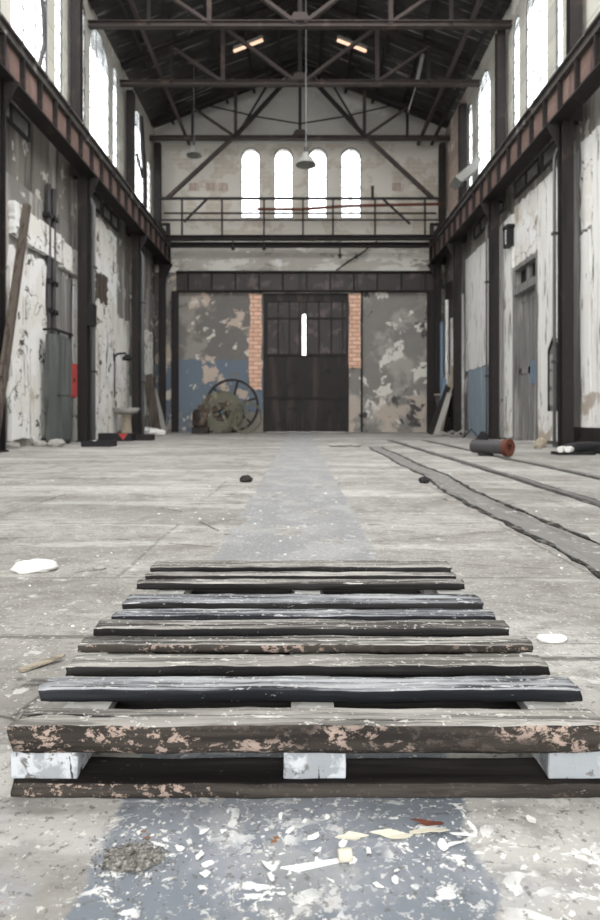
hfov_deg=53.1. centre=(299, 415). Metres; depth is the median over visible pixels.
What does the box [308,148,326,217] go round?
window
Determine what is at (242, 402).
hoop
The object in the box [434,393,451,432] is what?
leaning board
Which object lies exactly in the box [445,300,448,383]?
pipe
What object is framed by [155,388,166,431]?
leaning board
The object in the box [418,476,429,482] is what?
rubble piece
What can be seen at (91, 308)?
switch box
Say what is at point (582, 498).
track rail
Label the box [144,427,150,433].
rubble piece
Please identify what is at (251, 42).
lamp
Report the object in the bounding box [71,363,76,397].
box
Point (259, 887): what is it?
chip
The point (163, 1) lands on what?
purlin
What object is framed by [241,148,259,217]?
window
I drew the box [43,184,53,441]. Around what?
pipe
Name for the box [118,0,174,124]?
purlin
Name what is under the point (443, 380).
leaning board
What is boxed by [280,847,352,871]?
chip
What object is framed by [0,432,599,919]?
floor
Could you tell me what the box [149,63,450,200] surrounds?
roof truss
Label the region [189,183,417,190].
trim
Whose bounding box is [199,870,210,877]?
chip
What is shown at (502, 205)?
window
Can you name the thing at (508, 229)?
wall lantern
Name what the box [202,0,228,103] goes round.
purlin
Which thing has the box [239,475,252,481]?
rubble piece
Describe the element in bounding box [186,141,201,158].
pendant lamp
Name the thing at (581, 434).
baseboard
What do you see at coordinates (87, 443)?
metal tray
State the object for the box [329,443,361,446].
rubble piece
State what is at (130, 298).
trim
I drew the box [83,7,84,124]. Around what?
window
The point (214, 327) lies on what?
wall
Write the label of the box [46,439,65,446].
rubble piece
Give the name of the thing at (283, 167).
window
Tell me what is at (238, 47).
lamp
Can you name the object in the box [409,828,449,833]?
paint scab
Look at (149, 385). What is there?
leaning board
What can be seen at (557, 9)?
window
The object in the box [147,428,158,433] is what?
rubble piece
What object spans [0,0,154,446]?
wall
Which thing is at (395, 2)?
roof purlin
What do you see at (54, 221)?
pipe
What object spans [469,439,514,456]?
pipe
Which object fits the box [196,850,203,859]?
chip
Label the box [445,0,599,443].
wall
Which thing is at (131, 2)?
purlin
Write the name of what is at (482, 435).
wedge
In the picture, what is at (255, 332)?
brick patch
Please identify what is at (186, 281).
lintel beam
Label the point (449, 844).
paint scab
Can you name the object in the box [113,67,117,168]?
window
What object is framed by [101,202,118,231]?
window
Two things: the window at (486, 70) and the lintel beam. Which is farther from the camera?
the lintel beam
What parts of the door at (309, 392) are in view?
rail, panel, rail, panel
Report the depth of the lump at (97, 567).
3.02 m
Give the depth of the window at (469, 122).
24.96 m
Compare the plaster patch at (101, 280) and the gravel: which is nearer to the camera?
the gravel
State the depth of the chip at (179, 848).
1.07 m
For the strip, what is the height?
2.339 m
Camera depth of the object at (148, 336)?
27.15 m
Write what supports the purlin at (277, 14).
on the roof truss at (299, 20)
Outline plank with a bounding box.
[0,203,30,433]
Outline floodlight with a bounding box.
[449,156,480,195]
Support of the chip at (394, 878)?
on the floor
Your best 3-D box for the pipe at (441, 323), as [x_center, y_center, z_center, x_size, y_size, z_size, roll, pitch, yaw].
[6.603,-2.744,27.900,0.180,3.255,0.171,0,0,0]
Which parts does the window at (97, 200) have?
pane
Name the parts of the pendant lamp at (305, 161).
lamp shade, cord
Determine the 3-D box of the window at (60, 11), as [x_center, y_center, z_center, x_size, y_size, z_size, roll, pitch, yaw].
[-7.045,-11.310,17.425,0.050,3.970,0.550,0,0,0]
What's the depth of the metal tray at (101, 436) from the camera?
18.40 m
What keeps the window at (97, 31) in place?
in the wall at (30, 166)
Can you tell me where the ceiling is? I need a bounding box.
[90,0,534,129]
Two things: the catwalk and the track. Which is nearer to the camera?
the track
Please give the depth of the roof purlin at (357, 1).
25.73 m
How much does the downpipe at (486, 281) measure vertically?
7.779 m
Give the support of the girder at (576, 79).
on the steel column at (562, 135)
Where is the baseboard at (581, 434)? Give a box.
[574,427,599,441]
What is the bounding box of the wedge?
[474,431,488,439]
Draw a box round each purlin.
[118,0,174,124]
[128,0,189,144]
[161,0,200,110]
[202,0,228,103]
[240,0,255,92]
[275,0,282,78]
[317,0,324,78]
[344,0,359,92]
[371,0,397,103]
[398,0,438,111]
[425,1,476,121]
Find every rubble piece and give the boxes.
[6,442,20,448]
[33,440,46,446]
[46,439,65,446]
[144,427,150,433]
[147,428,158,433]
[154,429,165,434]
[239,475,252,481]
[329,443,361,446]
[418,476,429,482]
[533,441,542,448]
[536,437,546,446]
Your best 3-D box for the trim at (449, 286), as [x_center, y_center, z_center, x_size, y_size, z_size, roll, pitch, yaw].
[6.975,-2.765,27.550,0.050,7.081,2.295,0,0,0]
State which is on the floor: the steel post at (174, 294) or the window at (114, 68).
the steel post at (174, 294)
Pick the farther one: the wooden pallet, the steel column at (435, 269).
the steel column at (435, 269)
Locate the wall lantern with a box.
[503,224,514,248]
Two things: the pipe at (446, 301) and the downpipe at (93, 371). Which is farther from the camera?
the pipe at (446, 301)
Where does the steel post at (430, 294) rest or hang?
on the floor
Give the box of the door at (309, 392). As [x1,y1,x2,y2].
[263,293,348,431]
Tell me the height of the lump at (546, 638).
0.023 m
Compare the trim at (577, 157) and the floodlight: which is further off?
the floodlight
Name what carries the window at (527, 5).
in the wall at (591, 8)
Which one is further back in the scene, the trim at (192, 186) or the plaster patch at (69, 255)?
the trim at (192, 186)
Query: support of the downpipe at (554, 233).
on the floor
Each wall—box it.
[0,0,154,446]
[147,72,445,431]
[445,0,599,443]
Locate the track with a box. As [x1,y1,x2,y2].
[369,447,599,578]
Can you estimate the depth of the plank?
12.91 m
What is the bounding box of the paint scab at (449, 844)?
[447,840,465,846]
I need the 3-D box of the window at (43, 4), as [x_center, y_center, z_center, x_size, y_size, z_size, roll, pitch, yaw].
[-6.955,-11.366,15.600,0.230,4.118,2.100,0,0,0]
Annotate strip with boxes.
[407,54,424,112]
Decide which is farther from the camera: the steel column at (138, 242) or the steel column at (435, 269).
the steel column at (435, 269)
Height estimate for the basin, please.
1.080 m
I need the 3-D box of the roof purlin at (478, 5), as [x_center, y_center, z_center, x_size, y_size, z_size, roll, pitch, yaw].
[5.700,-13.115,20.475,0.140,0.140,16.950,0,0,0]
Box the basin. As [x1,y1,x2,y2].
[113,408,139,432]
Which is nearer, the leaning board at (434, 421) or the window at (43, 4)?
the window at (43, 4)
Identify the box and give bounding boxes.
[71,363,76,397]
[87,204,96,326]
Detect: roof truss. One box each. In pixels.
[87,0,512,29]
[119,0,480,86]
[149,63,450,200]
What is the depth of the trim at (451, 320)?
27.25 m
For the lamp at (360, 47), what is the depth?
24.84 m
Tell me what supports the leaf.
on the floor
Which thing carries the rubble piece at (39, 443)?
on the floor
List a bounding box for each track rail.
[387,440,599,507]
[422,440,599,479]
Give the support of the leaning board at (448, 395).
on the floor
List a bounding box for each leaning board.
[145,374,160,429]
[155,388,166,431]
[427,385,450,433]
[434,392,451,433]
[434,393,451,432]
[435,379,445,427]
[439,366,452,433]
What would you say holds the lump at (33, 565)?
on the floor
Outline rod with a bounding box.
[336,241,376,270]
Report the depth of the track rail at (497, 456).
9.40 m
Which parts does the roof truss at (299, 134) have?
tie rod, gusset plate, king post, tie rod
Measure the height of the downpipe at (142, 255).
7.821 m
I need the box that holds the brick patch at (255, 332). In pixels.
[249,293,261,390]
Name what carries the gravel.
on the floor
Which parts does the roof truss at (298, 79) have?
king post, gusset plate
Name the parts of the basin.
bowl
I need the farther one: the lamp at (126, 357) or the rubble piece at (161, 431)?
the rubble piece at (161, 431)
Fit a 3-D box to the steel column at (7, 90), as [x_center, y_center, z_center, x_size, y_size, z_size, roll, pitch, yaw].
[-6.468,-6.075,12.900,0.855,13.700,0.360,0,0,0]
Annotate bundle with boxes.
[551,441,599,454]
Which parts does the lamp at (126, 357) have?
arm, lamp shade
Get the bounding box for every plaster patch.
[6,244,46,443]
[8,200,61,263]
[56,271,72,362]
[58,241,76,278]
[96,217,116,438]
[96,271,107,304]
[116,315,129,430]
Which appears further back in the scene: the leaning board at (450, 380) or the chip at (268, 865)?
the leaning board at (450, 380)
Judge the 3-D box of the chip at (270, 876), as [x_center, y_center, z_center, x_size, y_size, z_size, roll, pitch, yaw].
[-0.050,0.772,1.007,0.009,0.004,0.022,0,0,-23]
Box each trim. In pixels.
[72,278,76,440]
[130,298,131,421]
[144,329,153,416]
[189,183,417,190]
[348,293,360,368]
[445,280,452,432]
[450,318,452,369]
[462,294,463,433]
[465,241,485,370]
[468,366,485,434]
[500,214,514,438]
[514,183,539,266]
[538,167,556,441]
[574,149,581,426]
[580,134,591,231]
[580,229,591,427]
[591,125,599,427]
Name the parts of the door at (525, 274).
frame, transom pane, frame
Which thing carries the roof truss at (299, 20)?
attached to the wall at (30, 166)
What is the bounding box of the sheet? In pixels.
[450,429,475,436]
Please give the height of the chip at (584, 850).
0.004 m
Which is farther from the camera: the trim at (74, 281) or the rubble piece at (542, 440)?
the trim at (74, 281)
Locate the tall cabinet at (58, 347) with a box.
[43,328,72,443]
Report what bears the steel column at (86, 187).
on the floor
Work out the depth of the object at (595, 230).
14.03 m
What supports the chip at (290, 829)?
on the floor
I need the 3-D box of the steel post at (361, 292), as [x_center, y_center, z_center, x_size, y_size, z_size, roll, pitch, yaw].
[2.973,-2.600,28.900,0.080,6.750,0.100,0,0,0]
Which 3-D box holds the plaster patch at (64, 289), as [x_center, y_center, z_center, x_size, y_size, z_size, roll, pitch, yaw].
[-6.970,-1.729,17.595,0.060,4.891,1.477,0,0,0]
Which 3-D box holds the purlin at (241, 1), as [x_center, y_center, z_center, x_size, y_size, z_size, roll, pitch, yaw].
[-2.200,-15.654,20.490,0.130,0.130,16.980,0,0,0]
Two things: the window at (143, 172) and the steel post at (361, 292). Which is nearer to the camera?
the window at (143, 172)
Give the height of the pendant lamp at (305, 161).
7.797 m
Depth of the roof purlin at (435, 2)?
24.39 m
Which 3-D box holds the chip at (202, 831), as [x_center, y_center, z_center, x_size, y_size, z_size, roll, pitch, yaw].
[-0.179,0.772,1.118,0.009,0.004,0.026,0,0,37]
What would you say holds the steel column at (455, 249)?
on the floor
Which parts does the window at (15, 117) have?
pane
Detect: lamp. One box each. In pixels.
[113,352,132,396]
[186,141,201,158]
[233,43,245,52]
[246,33,262,45]
[296,0,315,168]
[337,33,353,45]
[354,43,366,52]
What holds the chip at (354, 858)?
on the floor
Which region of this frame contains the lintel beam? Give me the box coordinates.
[176,271,433,291]
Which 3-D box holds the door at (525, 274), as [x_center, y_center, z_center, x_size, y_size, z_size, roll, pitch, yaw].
[7.015,-1.990,18.325,0.370,5.530,2.030,0,0,0]
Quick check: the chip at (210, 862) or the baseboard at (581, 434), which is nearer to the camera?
the chip at (210, 862)
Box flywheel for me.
[207,379,258,432]
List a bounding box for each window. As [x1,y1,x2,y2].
[6,101,30,141]
[11,0,46,73]
[55,0,61,93]
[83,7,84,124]
[90,30,108,156]
[92,192,101,213]
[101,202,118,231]
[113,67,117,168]
[135,109,146,208]
[147,161,150,213]
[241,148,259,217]
[274,148,292,217]
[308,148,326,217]
[341,148,360,217]
[468,103,471,187]
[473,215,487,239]
[477,69,489,175]
[500,201,505,214]
[513,15,518,127]
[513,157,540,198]
[526,0,546,109]
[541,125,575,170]
[556,0,561,68]
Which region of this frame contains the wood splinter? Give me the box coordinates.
[18,653,64,671]
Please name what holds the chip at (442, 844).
on the floor
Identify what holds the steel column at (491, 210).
on the floor
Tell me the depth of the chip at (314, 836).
1.10 m
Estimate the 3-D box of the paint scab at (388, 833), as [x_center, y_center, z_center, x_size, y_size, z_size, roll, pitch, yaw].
[0.169,0.770,1.107,0.081,0.008,0.018,0,0,0]
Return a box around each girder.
[0,11,172,265]
[427,11,599,265]
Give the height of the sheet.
0.280 m
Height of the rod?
1.479 m
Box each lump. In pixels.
[10,559,58,573]
[93,565,105,569]
[535,634,567,642]
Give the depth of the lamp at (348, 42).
24.84 m
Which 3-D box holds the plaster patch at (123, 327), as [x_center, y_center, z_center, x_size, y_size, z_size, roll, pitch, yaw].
[-6.955,-1.612,23.521,0.090,4.475,1.713,0,0,0]
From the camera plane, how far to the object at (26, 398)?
15.25 m
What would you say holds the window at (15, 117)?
in the wall at (30, 166)
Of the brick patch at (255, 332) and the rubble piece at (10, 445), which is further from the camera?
the brick patch at (255, 332)
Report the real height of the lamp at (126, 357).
1.679 m
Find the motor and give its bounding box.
[192,405,208,433]
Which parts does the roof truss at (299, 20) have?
king post, gusset plate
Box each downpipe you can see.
[90,196,96,439]
[131,243,145,433]
[484,221,487,433]
[551,147,556,446]
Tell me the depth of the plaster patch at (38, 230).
15.57 m
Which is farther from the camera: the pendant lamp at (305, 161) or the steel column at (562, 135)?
the pendant lamp at (305, 161)
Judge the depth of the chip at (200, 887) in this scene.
0.98 m
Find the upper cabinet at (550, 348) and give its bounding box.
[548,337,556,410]
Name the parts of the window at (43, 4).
bent frame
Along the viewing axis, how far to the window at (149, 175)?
28.16 m
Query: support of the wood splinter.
on the floor
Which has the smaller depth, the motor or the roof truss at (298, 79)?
the roof truss at (298, 79)
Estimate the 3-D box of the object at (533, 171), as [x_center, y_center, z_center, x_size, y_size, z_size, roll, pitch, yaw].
[6.950,-7.275,18.400,0.100,0.500,2.000,0,0,0]
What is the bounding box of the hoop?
[230,401,261,433]
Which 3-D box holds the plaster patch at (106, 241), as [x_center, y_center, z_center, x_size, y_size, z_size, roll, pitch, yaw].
[-6.950,-3.014,21.350,0.100,7.577,2.659,0,0,0]
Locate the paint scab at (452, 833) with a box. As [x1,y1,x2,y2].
[450,832,475,835]
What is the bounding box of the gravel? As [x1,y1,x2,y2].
[50,827,203,900]
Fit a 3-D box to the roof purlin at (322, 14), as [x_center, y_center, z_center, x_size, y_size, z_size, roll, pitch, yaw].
[0.900,-16.160,20.490,0.130,0.130,16.980,0,0,0]
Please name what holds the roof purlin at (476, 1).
on the roof truss at (299, 20)
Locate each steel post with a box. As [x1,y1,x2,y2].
[171,291,178,431]
[361,292,362,431]
[427,291,433,431]
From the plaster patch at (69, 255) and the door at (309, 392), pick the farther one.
the door at (309, 392)
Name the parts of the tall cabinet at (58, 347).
rail, door, door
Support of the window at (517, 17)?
in the wall at (591, 8)
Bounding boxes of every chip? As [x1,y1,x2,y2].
[176,845,183,850]
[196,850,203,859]
[198,885,206,889]
[199,828,209,833]
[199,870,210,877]
[201,860,213,866]
[255,884,268,891]
[261,860,272,869]
[267,872,273,880]
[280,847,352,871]
[285,826,294,833]
[307,832,318,839]
[339,838,346,847]
[349,856,356,863]
[373,882,383,887]
[392,875,397,883]
[437,838,448,850]
[467,820,476,831]
[526,815,535,822]
[581,848,590,854]
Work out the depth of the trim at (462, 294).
25.61 m
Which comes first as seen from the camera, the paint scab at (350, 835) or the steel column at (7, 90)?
the paint scab at (350, 835)
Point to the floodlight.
(466, 174)
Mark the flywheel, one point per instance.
(237, 381)
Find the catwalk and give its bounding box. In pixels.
[158,186,441,257]
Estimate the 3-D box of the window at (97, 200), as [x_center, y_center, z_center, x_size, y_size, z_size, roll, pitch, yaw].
[-6.950,-7.275,19.950,0.100,0.500,1.900,0,0,0]
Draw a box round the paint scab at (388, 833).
[369,829,412,838]
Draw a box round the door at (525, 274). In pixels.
[513,251,537,440]
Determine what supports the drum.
on the floor
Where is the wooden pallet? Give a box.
[7,560,599,798]
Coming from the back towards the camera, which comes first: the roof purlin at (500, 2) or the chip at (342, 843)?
the roof purlin at (500, 2)
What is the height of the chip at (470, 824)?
0.004 m
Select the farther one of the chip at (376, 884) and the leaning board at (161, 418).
the leaning board at (161, 418)
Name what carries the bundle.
on the floor
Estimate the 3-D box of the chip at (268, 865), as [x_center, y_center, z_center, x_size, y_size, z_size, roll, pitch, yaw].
[-0.057,0.772,1.034,0.030,0.004,0.012,0,0,42]
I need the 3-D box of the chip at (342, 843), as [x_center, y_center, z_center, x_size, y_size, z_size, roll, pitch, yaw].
[0.077,0.772,1.085,0.019,0.004,0.014,0,0,-42]
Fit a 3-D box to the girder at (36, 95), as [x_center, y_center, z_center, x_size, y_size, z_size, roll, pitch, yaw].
[-6.360,-7.810,16.475,0.440,1.170,24.950,0,0,0]
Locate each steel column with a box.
[0,82,18,452]
[70,0,99,441]
[126,90,147,433]
[154,142,171,426]
[428,142,445,430]
[446,103,466,434]
[479,30,505,438]
[545,0,582,446]
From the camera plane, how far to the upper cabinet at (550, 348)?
15.62 m
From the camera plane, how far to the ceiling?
24.86 m
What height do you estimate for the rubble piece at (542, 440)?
0.259 m
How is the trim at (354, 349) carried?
attached to the wall at (214, 327)
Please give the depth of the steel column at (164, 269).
28.31 m
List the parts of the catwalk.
post, post, post, rail, handrail, handrail, post, post, post, post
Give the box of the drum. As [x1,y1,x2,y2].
[201,391,243,432]
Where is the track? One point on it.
(579, 548)
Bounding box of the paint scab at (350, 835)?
[335,831,368,839]
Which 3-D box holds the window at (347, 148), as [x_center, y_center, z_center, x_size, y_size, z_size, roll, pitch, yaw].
[2.465,-11.280,29.045,0.967,3.410,0.050,0,0,0]
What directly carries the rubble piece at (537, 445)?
on the floor
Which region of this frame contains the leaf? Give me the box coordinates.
[410,818,443,825]
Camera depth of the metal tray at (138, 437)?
18.90 m
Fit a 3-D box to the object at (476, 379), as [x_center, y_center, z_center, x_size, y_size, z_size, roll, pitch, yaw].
[6.950,-0.544,23.250,0.100,2.638,2.739,0,0,0]
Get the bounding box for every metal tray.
[81,440,116,446]
[98,433,134,440]
[135,434,154,440]
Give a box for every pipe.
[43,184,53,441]
[51,188,57,333]
[440,322,443,391]
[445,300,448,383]
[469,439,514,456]

